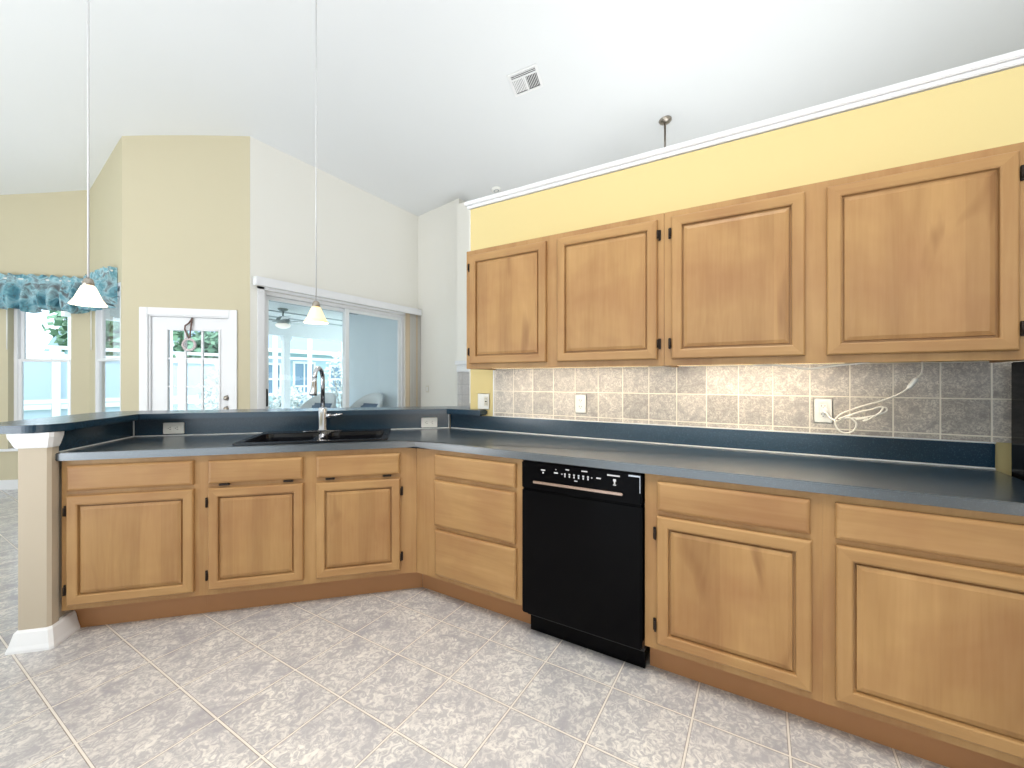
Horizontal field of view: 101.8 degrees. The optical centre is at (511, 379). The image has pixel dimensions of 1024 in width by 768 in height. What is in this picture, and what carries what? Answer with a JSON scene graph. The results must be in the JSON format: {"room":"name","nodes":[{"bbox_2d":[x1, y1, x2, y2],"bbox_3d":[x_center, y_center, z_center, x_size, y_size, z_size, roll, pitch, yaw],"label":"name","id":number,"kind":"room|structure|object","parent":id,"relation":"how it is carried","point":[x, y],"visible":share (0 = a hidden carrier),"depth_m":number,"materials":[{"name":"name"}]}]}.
{"room":"kitchen","nodes":[
{"label":"kitchen","id":0,"kind":"room"},
{"bbox_2d":[18,446,69,629],"bbox_3d":[-2.336,0.760,2.280,0.120,1.020,0.652,0,0,-14],"label":"wall","id":1,"kind":"structure","parent":0,"point":[39,473],"depth_m":1.97,"materials":[{"name":"beige paint"}]},
{"bbox_2d":[6,431,63,448],"bbox_3d":[-2.332,0.285,2.265,0.172,0.074,0.673,0,0,-14],"label":"trim","id":2,"kind":"structure","parent":1,"relation":"attached to","point":[49,439],"depth_m":1.95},
{"bbox_2d":[5,610,79,654],"bbox_3d":[-2.332,1.222,2.264,0.176,0.095,0.675,0,0,-14],"label":"baseboard","id":3,"kind":"structure","parent":1,"relation":"attached to","point":[46,638],"depth_m":1.96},
{"bbox_2d":[59,421,133,451],"bbox_3d":[-2.291,0.303,2.311,0.013,0.106,0.573,0,0,-14],"label":"bar riser","id":4,"kind":"object","parent":1,"relation":"attached to","point":[85,437],"visible":0.75,"depth_m":2.28,"materials":[{"name":"blue laminate"}]},
{"bbox_2d":[0,190,89,479],"bbox_3d":[-6.698,-0.519,4.687,3.282,3.577,0.160,0,0,-14],"label":"wall","id":5,"kind":"structure","parent":0,"point":[41,233],"depth_m":4.90,"materials":[{"name":"beige paint"}]},
{"bbox_2d":[0,479,17,489],"bbox_3d":[-6.677,1.215,4.602,3.282,0.110,0.015,0,0,-14],"label":"baseboard","id":6,"kind":"structure","parent":5,"relation":"attached to","point":[4,484],"depth_m":4.81,"materials":[{"name":"white wood"}]},
{"bbox_2d":[0,308,70,451],"bbox_3d":[-5.612,-0.116,4.936,0.750,1.888,0.185,0,0,-14],"label":"window","id":7,"kind":"structure","parent":5,"relation":"in","point":[19,316],"depth_m":4.91,"materials":[{"name":"white plastic"}]},
{"bbox_2d":[0,273,89,313],"bbox_3d":[-5.690,-0.997,4.773,1.290,0.456,0.215,0,0,-14],"label":"window valance","id":8,"kind":"object","parent":5,"relation":"attached to","point":[30,293],"visible":0.92,"depth_m":4.81,"materials":[{"name":"blue fabric"}]},
{"bbox_2d":[90,137,121,412],"bbox_3d":[-4.619,-0.686,4.777,1.041,3.912,0.085,0,0,31],"label":"wall","id":9,"kind":"structure","parent":0,"point":[106,191],"depth_m":4.75,"materials":[{"name":"beige paint"}]},
{"bbox_2d":[77,266,117,310],"bbox_3d":[-4.701,-1.011,4.684,0.850,0.458,0.209,0,0,31],"label":"window valance","id":10,"kind":"object","parent":9,"relation":"attached to","point":[105,279],"visible":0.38,"depth_m":4.50,"materials":[{"name":"blue fabric"}]},
{"bbox_2d":[91,282,120,411],"bbox_3d":[-4.575,-0.116,4.729,0.900,1.888,0.117,0,0,31],"label":"window","id":11,"kind":"structure","parent":9,"relation":"in","point":[100,315],"depth_m":4.91,"materials":[{"name":"white plastic"}]},
{"bbox_2d":[122,135,249,410],"bbox_3d":[-3.619,-0.771,4.700,1.227,4.083,0.160,0,0,-14],"label":"wall","id":12,"kind":"structure","parent":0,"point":[186,198],"depth_m":4.61,"materials":[{"name":"beige paint"}]},
{"bbox_2d":[139,307,236,410],"bbox_3d":[-3.598,0.240,4.687,0.937,2.060,0.185,0,0,-14],"label":"door","id":13,"kind":"structure","parent":12,"relation":"attached to","point":[155,323],"depth_m":4.61,"materials":[{"name":"white wood"}]},
{"bbox_2d":[181,318,195,350],"bbox_3d":[-3.591,-0.504,4.626,0.144,0.379,0.037,0,0,-14],"label":"hanger","id":14,"kind":"object","parent":13,"relation":"hanging from","point":[191,319],"visible":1,"depth_m":4.62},
{"bbox_2d":[117,292,353,326],"bbox_3d":[-3.125,-1.330,8.519,3.720,0.100,7.600,0,0,31],"label":"ceiling","id":15,"kind":"structure","parent":0,"point":[274,306],"depth_m":7.92,"materials":[{"name":"white paint"}]},
{"bbox_2d":[61,299,341,341],"bbox_3d":[-4.647,-1.110,9.402,0.160,0.340,7.650,0,0,31],"label":"beam","id":16,"kind":"structure","parent":15,"relation":"attached to","point":[309,331],"depth_m":9.20,"materials":[{"name":"white paint"}]},
{"bbox_2d":[117,296,341,325],"bbox_3d":[-4.330,-1.272,9.212,0.060,0.015,7.450,0,0,31],"label":"trim","id":17,"kind":"structure","parent":15,"relation":"attached to","point":[117,296],"depth_m":8.78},
{"bbox_2d":[269,308,304,328],"bbox_3d":[-4.158,-1.111,7.488,1.208,0.368,1.195,0,0,31],"label":"ceiling fan","id":18,"kind":"object","parent":15,"relation":"hanging from","point":[282,321],"visible":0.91,"depth_m":7.43,"materials":[{"name":"white metal"}]},
{"bbox_2d":[269,310,341,320],"bbox_3d":[-3.729,-1.272,8.852,0.060,0.015,7.450,0,0,31],"label":"trim","id":19,"kind":"structure","parent":15,"relation":"attached to","point":[269,310],"depth_m":8.06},
{"bbox_2d":[250,137,417,408],"bbox_3d":[-2.288,-0.771,6.121,0.160,4.083,3.053,0,0,31],"label":"wall","id":20,"kind":"structure","parent":0,"point":[367,244],"depth_m":5.56,"materials":[{"name":"white paint"}]},
{"bbox_2d":[257,286,404,408],"bbox_3d":[-2.406,0.075,5.888,0.158,2.390,2.375,0,0,31],"label":"door","id":21,"kind":"structure","parent":20,"relation":"in","point":[263,297],"depth_m":5.58,"materials":[{"name":"white metal"}]},
{"bbox_2d":[253,276,421,406],"bbox_3d":[-2.241,0.028,5.924,0.086,2.425,2.728,0,0,31],"label":"vertical blinds","id":22,"kind":"object","parent":20,"relation":"attached to","point":[412,315],"visible":0.72,"depth_m":6.81,"materials":[{"name":"white plastic"}]},
{"bbox_2d":[349,314,396,406],"bbox_3d":[-2.474,0.015,7.884,1.950,2.590,0.160,0,0,31],"label":"wall","id":23,"kind":"structure","parent":0,"point":[372,340],"depth_m":7.89,"materials":[{"name":"paint"}]},
{"bbox_2d":[269,300,357,314],"bbox_3d":[-3.900,-1.272,6.622,0.060,0.015,3.450,0,0,31],"label":"trim","id":24,"kind":"structure","parent":23,"relation":"attached to","point":[269,300],"depth_m":7.18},
{"bbox_2d":[418,198,463,405],"bbox_3d":[-1.187,-0.826,6.947,0.880,4.192,0.160,0,0,31],"label":"wall","id":25,"kind":"structure","parent":0,"point":[437,228],"depth_m":6.87,"materials":[{"name":"white paint"}]},
{"bbox_2d":[457,202,468,360],"bbox_3d":[-0.208,-0.728,6.269,1.303,3.995,0.340,0,0,31],"label":"wall","id":26,"kind":"structure","parent":0,"point":[462,211],"depth_m":6.40,"materials":[{"name":"white paint"}]},
{"bbox_2d":[455,361,469,405],"bbox_3d":[-0.330,0.490,6.097,1.235,1.560,0.079,0,0,31],"label":"fireplace surround","id":27,"kind":"object","parent":26,"relation":"attached to","point":[461,366],"visible":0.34,"depth_m":6.36,"materials":[{"name":"tile"}]},
{"bbox_2d":[0,489,948,767],"bbox_3d":[-1.365,1.330,3.267,12.900,0.120,13.400,0,0,31],"label":"floor","id":28,"kind":"structure","parent":0,"point":[421,677],"depth_m":1.65,"materials":[{"name":"tile"}]},
{"bbox_2d":[62,456,207,627],"bbox_3d":[-1.999,0.833,2.375,0.604,0.874,0.613,0,0,-14],"label":"base cabinet","id":29,"kind":"object","parent":28,"relation":"on","point":[130,526],"visible":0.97,"depth_m":2.10,"materials":[{"name":"brown wood"}]},
{"bbox_2d":[199,448,422,611],"bbox_3d":[-1.148,0.833,2.585,1.148,0.874,0.607,0,0,-14],"label":"base cabinet","id":30,"kind":"object","parent":28,"relation":"on","point":[283,527],"visible":0.99,"depth_m":2.31,"materials":[{"name":"brown wood"}]},
{"bbox_2d":[55,428,1023,515],"bbox_3d":[-0.190,0.375,2.276,4.392,0.038,1.444,0,0,13],"label":"countertop","id":31,"kind":"structure","parent":30,"relation":"on","point":[965,488],"depth_m":1.83,"materials":[{"name":"blue laminate"}]},
{"bbox_2d":[232,428,390,445],"bbox_3d":[-1.186,0.442,2.595,0.810,0.194,0.540,0,0,-14],"label":"sink","id":32,"kind":"object","parent":31,"relation":"in","point":[352,435],"visible":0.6,"depth_m":2.69,"materials":[{"name":"black"}]},
{"bbox_2d":[302,366,342,431],"bbox_3d":[-1.243,0.128,2.702,0.252,0.432,0.213,0,0,-14],"label":"kitchen faucet","id":33,"kind":"object","parent":31,"relation":"on","point":[322,411],"visible":1,"depth_m":2.75,"materials":[{"name":"silver metal"}]},
{"bbox_2d":[417,448,530,623],"bbox_3d":[-0.125,0.833,2.512,0.757,0.874,0.600,0,0,31],"label":"base cabinet","id":34,"kind":"object","parent":28,"relation":"on","point":[469,506],"visible":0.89,"depth_m":2.23,"materials":[{"name":"brown wood"}]},
{"bbox_2d":[522,460,646,668],"bbox_3d":[0.442,0.832,2.143,0.583,0.867,0.589,0,0,31],"label":"dishwasher","id":35,"kind":"object","parent":28,"relation":"on","point":[583,528],"visible":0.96,"depth_m":1.89,"materials":[{"name":"black metal"}]},
{"bbox_2d":[645,473,822,722],"bbox_3d":[0.970,0.833,1.852,0.610,0.874,0.608,0,0,31],"label":"base cabinet","id":36,"kind":"object","parent":28,"relation":"on","point":[734,572],"visible":0.99,"depth_m":1.59,"materials":[{"name":"brown wood"}]},
{"bbox_2d":[820,494,1023,767],"bbox_3d":[1.493,0.833,1.538,0.610,0.874,0.608,0,0,31],"label":"base cabinet","id":37,"kind":"object","parent":28,"relation":"on","point":[923,605],"visible":0.91,"depth_m":1.32,"materials":[{"name":"brown wood"}]},
{"bbox_2d":[1011,361,1023,480],"bbox_3d":[2.057,0.602,1.028,0.848,1.336,0.771,0,0,31],"label":"refrigerator","id":38,"kind":"object","parent":28,"relation":"on","point":[1017,368],"visible":0.4,"depth_m":1.54,"materials":[{"name":"black metal"}]},
{"bbox_2d":[0,0,1023,215],"bbox_3d":[-1.365,-3.081,3.267,12.900,2.667,13.400,0,0,31],"label":"ceiling","id":39,"kind":"structure","parent":0,"point":[419,111],"depth_m":4.38,"materials":[{"name":"paint"}]},
{"bbox_2d":[68,0,107,306],"bbox_3d":[-2.502,-1.744,2.456,0.168,2.603,0.168,0,0,31],"label":"pendant lamp","id":40,"kind":"object","parent":39,"relation":"hanging from","point":[87,294],"visible":1,"depth_m":2.45,"materials":[{"name":"beige glass"}]},
{"bbox_2d":[304,0,328,323],"bbox_3d":[-1.420,-1.790,3.015,0.168,2.753,0.168,0,0,31],"label":"pendant lamp","id":41,"kind":"object","parent":39,"relation":"hanging from","point":[315,315],"visible":1,"depth_m":3.01,"materials":[{"name":"beige glass"}]},
{"bbox_2d":[491,186,500,192],"bbox_3d":[-0.252,-2.989,6.546,0.152,0.055,0.155,0,0,37],"label":"smoke detector","id":42,"kind":"object","parent":39,"relation":"attached to","point":[496,189],"visible":1,"depth_m":6.52,"materials":[{"name":"white plastic"}]},
{"bbox_2d":[507,63,542,96],"bbox_3d":[0.148,-3.256,4.534,0.326,0.084,0.333,0,0,17],"label":"ceiling vent","id":43,"kind":"object","parent":39,"relation":"in","point":[525,80],"visible":1,"depth_m":4.52,"materials":[{"name":"white metal"}]},
{"bbox_2d":[659,115,671,146],"bbox_3d":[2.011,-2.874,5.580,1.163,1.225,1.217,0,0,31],"label":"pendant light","id":44,"kind":"object","parent":39,"relation":"hanging from","point":[665,120],"visible":0.13,"depth_m":5.54,"materials":[{"name":"silver metal"}]},
{"bbox_2d":[528,502,646,651],"bbox_3d":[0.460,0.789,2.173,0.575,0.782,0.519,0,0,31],"label":"door","id":45,"kind":"structure","parent":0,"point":[644,648],"depth_m":1.84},
{"bbox_2d":[470,65,1023,475],"bbox_3d":[1.621,0.020,1.931,4.405,2.500,0.130,0,0,31],"label":"wall","id":46,"kind":"structure","parent":0,"point":[985,112],"depth_m":2.03,"materials":[{"name":"yellow paint"}]},
{"bbox_2d":[469,210,470,402],"bbox_3d":[-0.270,-0.530,3.065,0.008,1.400,0.134,0,0,31],"label":"trim","id":47,"kind":"structure","parent":46,"relation":"attached to","point":[469,210],"depth_m":3.01,"materials":[{"name":"white paint"}]},
{"bbox_2d":[478,393,488,409],"bbox_3d":[-0.202,0.153,2.942,0.100,0.112,0.010,0,0,31],"label":"switch plate","id":48,"kind":"object","parent":46,"relation":"attached to","point":[483,399],"visible":0.99,"depth_m":2.94,"materials":[{"name":"white plastic"}]},
{"bbox_2d":[484,397,487,405],"bbox_3d":[-0.182,0.153,2.928,0.032,0.066,0.004,0,0,31],"label":"receptacle","id":49,"kind":"object","parent":48,"relation":"attached to","point":[485,398],"depth_m":2.93,"materials":[{"name":"beige plastic"}]},
{"bbox_2d":[493,370,493,415],"bbox_3d":[-0.126,0.091,2.896,0.010,0.316,0.011,0,0,31],"label":"trim","id":50,"kind":"structure","parent":46,"relation":"attached to","point":[493,370],"depth_m":2.89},
{"bbox_2d":[467,213,669,369],"bbox_3d":[0.299,-0.438,2.445,1.194,0.740,0.347,0,0,31],"label":"upper cabinet","id":51,"kind":"object","parent":46,"relation":"attached to","point":[592,296],"visible":0.97,"depth_m":2.24,"materials":[{"name":"brown wood"}]},
{"bbox_2d":[502,366,634,368],"bbox_3d":[0.285,-0.081,2.382,1.000,0.021,0.070,0,0,31],"label":"light","id":52,"kind":"object","parent":51,"relation":"attached to","point":[623,366],"visible":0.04,"depth_m":2.37,"materials":[{"name":"white plastic"}]},
{"bbox_2d":[451,414,995,468],"bbox_3d":[0.738,0.302,2.370,2.772,0.106,0.024,0,0,31],"label":"backsplash","id":53,"kind":"structure","parent":46,"relation":"attached to","point":[959,453],"depth_m":2.06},
{"bbox_2d":[464,49,1023,209],"bbox_3d":[1.605,-1.261,1.943,4.445,0.050,0.177,0,0,31],"label":"crown molding","id":54,"kind":"structure","parent":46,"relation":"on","point":[1014,59],"depth_m":2.02,"materials":[{"name":"white wood"}]},
{"bbox_2d":[494,361,1021,442],"bbox_3d":[0.990,0.087,2.228,2.592,0.324,0.009,0,0,31],"label":"tile backsplash","id":55,"kind":"structure","parent":46,"relation":"attached to","point":[964,400],"depth_m":2.03,"materials":[{"name":"beige tile"}]},
{"bbox_2d":[575,394,585,412],"bbox_3d":[0.422,0.147,2.557,0.072,0.116,0.009,0,0,31],"label":"wall outlet","id":56,"kind":"object","parent":55,"relation":"attached to","point":[580,399],"visible":1,"depth_m":2.56,"materials":[{"name":"white plastic"}]},
{"bbox_2d":[814,398,832,422],"bbox_3d":[1.451,0.143,1.940,0.072,0.116,0.009,0,0,31],"label":"wall outlet","id":57,"kind":"object","parent":55,"relation":"attached to","point":[819,403],"visible":0.97,"depth_m":1.94,"materials":[{"name":"white plastic"}]},
{"bbox_2d":[819,403,827,408],"bbox_3d":[1.450,0.123,1.938,0.034,0.028,0.004,0,0,31],"label":"receptacle","id":58,"kind":"object","parent":57,"relation":"attached to","point":[821,405],"depth_m":1.94,"materials":[{"name":"white plastic"}]},
{"bbox_2d":[819,412,827,417],"bbox_3d":[1.450,0.163,1.938,0.034,0.028,0.004,0,0,31],"label":"receptacle","id":59,"kind":"object","parent":57,"relation":"attached to","point":[821,415],"depth_m":1.94,"materials":[{"name":"white plastic"}]},
{"bbox_2d":[664,142,1023,366],"bbox_3d":[1.327,-0.438,1.828,1.202,0.740,0.347,0,0,31],"label":"upper cabinet","id":60,"kind":"object","parent":46,"relation":"attached to","point":[922,261],"visible":1,"depth_m":1.63,"materials":[{"name":"brown wood"}]},
{"bbox_2d":[684,363,818,365],"bbox_3d":[1.100,-0.081,1.894,0.700,0.021,0.070,0,0,31],"label":"light","id":61,"kind":"object","parent":60,"relation":"attached to","point":[805,363],"visible":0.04,"depth_m":1.91,"materials":[{"name":"white plastic"}]},
{"bbox_2d":[753,362,869,369],"bbox_3d":[1.243,-0.062,1.737,0.405,0.040,0.016,0,0,29],"label":"lamp cord","id":62,"kind":"object","parent":60,"relation":"attached to","point":[866,362],"visible":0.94,"depth_m":1.74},
{"bbox_2d":[820,362,923,433],"bbox_3d":[1.536,0.074,1.797,0.067,0.329,0.342,0,0,-43],"label":"power cord","id":63,"kind":"object","parent":60,"relation":"attached to","point":[915,380],"visible":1,"depth_m":1.79,"materials":[{"name":"white plastic"}]},
{"bbox_2d":[907,377,918,388],"bbox_3d":[1.640,0.015,1.703,0.036,0.050,0.020,0,0,31],"label":"switch","id":64,"kind":"object","parent":63,"relation":"attached to","point":[916,379],"depth_m":1.70,"materials":[{"name":"white plastic"}]},
{"bbox_3d":[-1.392,0.760,2.872,1.717,1.020,1.614,0,0,31],"label":"wall","id":65,"kind":"structure","parent":0,"visible":0},
{"bbox_2d":[0,406,486,433],"bbox_3d":[-1.364,0.229,2.621,2.547,0.038,0.953,0,0,-14],"label":"breakfast bar","id":66,"kind":"object","parent":65,"relation":"on","point":[86,420],"visible":0.98,"depth_m":2.67,"materials":[{"name":"blue laminate"}]},
{"bbox_2d":[133,414,449,436],"bbox_3d":[-1.412,0.303,2.837,1.961,0.106,0.018,0,0,-14],"label":"bar riser","id":67,"kind":"object","parent":65,"relation":"attached to","point":[141,428],"visible":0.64,"depth_m":2.80,"materials":[{"name":"blue laminate"}]},
{"bbox_2d":[163,422,183,433],"bbox_3d":[-2.151,0.308,2.644,0.116,0.072,0.009,0,0,-14],"label":"wall outlet","id":68,"kind":"object","parent":67,"relation":"attached to","point":[177,427],"visible":1,"depth_m":2.64,"materials":[{"name":"white plastic"}]},
{"bbox_2d":[421,417,436,427],"bbox_3d":[-0.603,0.311,3.032,0.116,0.072,0.009,0,0,-14],"label":"wall outlet","id":69,"kind":"object","parent":67,"relation":"attached to","point":[430,421],"visible":1,"depth_m":3.03,"materials":[{"name":"white plastic"}]},
{"bbox_3d":[-5.320,1.360,7.852,6.800,0.100,14.000,0,0,31],"label":"floor","id":70,"kind":"structure","parent":0,"visible":0},
{"bbox_2d":[24,317,341,414],"bbox_3d":[-6.496,-0.475,9.374,2.918,3.570,11.490,0,0,31],"label":"screen enclosure","id":71,"kind":"object","parent":70,"relation":"on","point":[275,357],"visible":0.1,"depth_m":9.75,"materials":[{"name":"white metal"}]},
{"bbox_2d":[195,360,217,409],"bbox_3d":[-6.556,0.392,9.672,1.414,1.844,1.408,0,0,31],"label":"bush","id":72,"kind":"object","parent":70,"relation":"on","point":[207,394],"visible":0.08,"depth_m":9.39,"materials":[{"name":"green plant"}]},
{"bbox_2d":[280,336,291,408],"bbox_3d":[-4.891,0.185,8.995,0.170,2.250,0.170,0,0,31],"label":"patio post","id":73,"kind":"object","parent":70,"relation":"on","point":[285,340],"visible":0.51,"depth_m":8.95,"materials":[{"name":"white metal"}]},
{"bbox_2d":[269,384,309,408],"bbox_3d":[-5.817,0.705,10.873,1.170,1.239,1.150,0,0,31],"label":"bush","id":74,"kind":"object","parent":70,"relation":"on","point":[294,400],"visible":0.31,"depth_m":10.76,"materials":[{"name":"green plant"}]},
{"bbox_2d":[299,392,336,407],"bbox_3d":[-3.613,0.773,7.494,0.899,1.073,0.800,0,0,26],"label":"armchair","id":75,"kind":"object","parent":70,"relation":"on","point":[330,398],"visible":0.09,"depth_m":7.78,"materials":[{"name":"wicker"}]},
{"bbox_2d":[312,403,336,407],"bbox_3d":[-3.501,0.645,7.724,0.600,0.421,0.163,0,0,26],"label":"cushion","id":76,"kind":"object","parent":75,"relation":"on","point":[314,405],"depth_m":7.73,"materials":[{"name":"blue fabric"}]},
{"bbox_2d":[324,351,341,407],"bbox_3d":[-5.149,0.153,12.597,1.166,2.320,1.208,0,0,31],"label":"bush","id":77,"kind":"object","parent":70,"relation":"on","point":[335,374],"visible":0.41,"depth_m":12.43,"materials":[{"name":"green plant"}]},
{"bbox_2d":[349,393,382,407],"bbox_3d":[-2.728,0.773,7.407,0.899,1.073,0.800,0,0,36],"label":"armchair","id":78,"kind":"object","parent":70,"relation":"on","point":[372,399],"visible":0.17,"depth_m":7.71,"materials":[{"name":"wicker"}]},
{"bbox_2d":[361,403,377,406],"bbox_3d":[-2.578,0.645,7.614,0.600,0.421,0.163,0,0,36],"label":"cushion","id":79,"kind":"object","parent":78,"relation":"on","point":[362,404],"depth_m":7.65,"materials":[{"name":"fabric"}]},
{"label":"outside","id":80,"kind":"structure","parent":0,"visible":0},
{"bbox_3d":[-15.185,1.435,18.430,35.000,0.070,44.000,0,0,31],"label":"ground","id":81,"kind":"structure","parent":80,"visible":0},
{"bbox_2d":[41,310,119,355],"bbox_3d":[-11.459,-0.737,11.758,2.612,4.282,2.433,0,0,31],"label":"tree","id":82,"kind":"object","parent":81,"relation":"on","point":[112,327],"visible":0.14,"depth_m":11.20,"materials":[{"name":"green plant"}]},
{"bbox_2d":[24,349,217,419],"bbox_3d":[-11.326,0.365,7.168,0.160,2.070,13.810,0,0,31],"label":"privacy fence","id":83,"kind":"object","parent":81,"relation":"on","point":[42,380],"visible":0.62,"depth_m":9.30,"materials":[{"name":"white plastic"}]},
{"bbox_2d":[44,319,341,408],"bbox_3d":[-11.757,-0.805,23.137,9.240,4.450,17.600,0,0,31],"label":"house","id":84,"kind":"structure","parent":81,"relation":"on","point":[323,349],"depth_m":19.06,"materials":[{"name":"blue"}]},
{"bbox_2d":[173,331,217,357],"bbox_3d":[-9.722,-0.401,13.255,2.459,3.611,2.219,0,0,-35],"label":"tree","id":85,"kind":"object","parent":81,"relation":"on","point":[210,338],"visible":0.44,"depth_m":12.71,"materials":[{"name":"green plant"}]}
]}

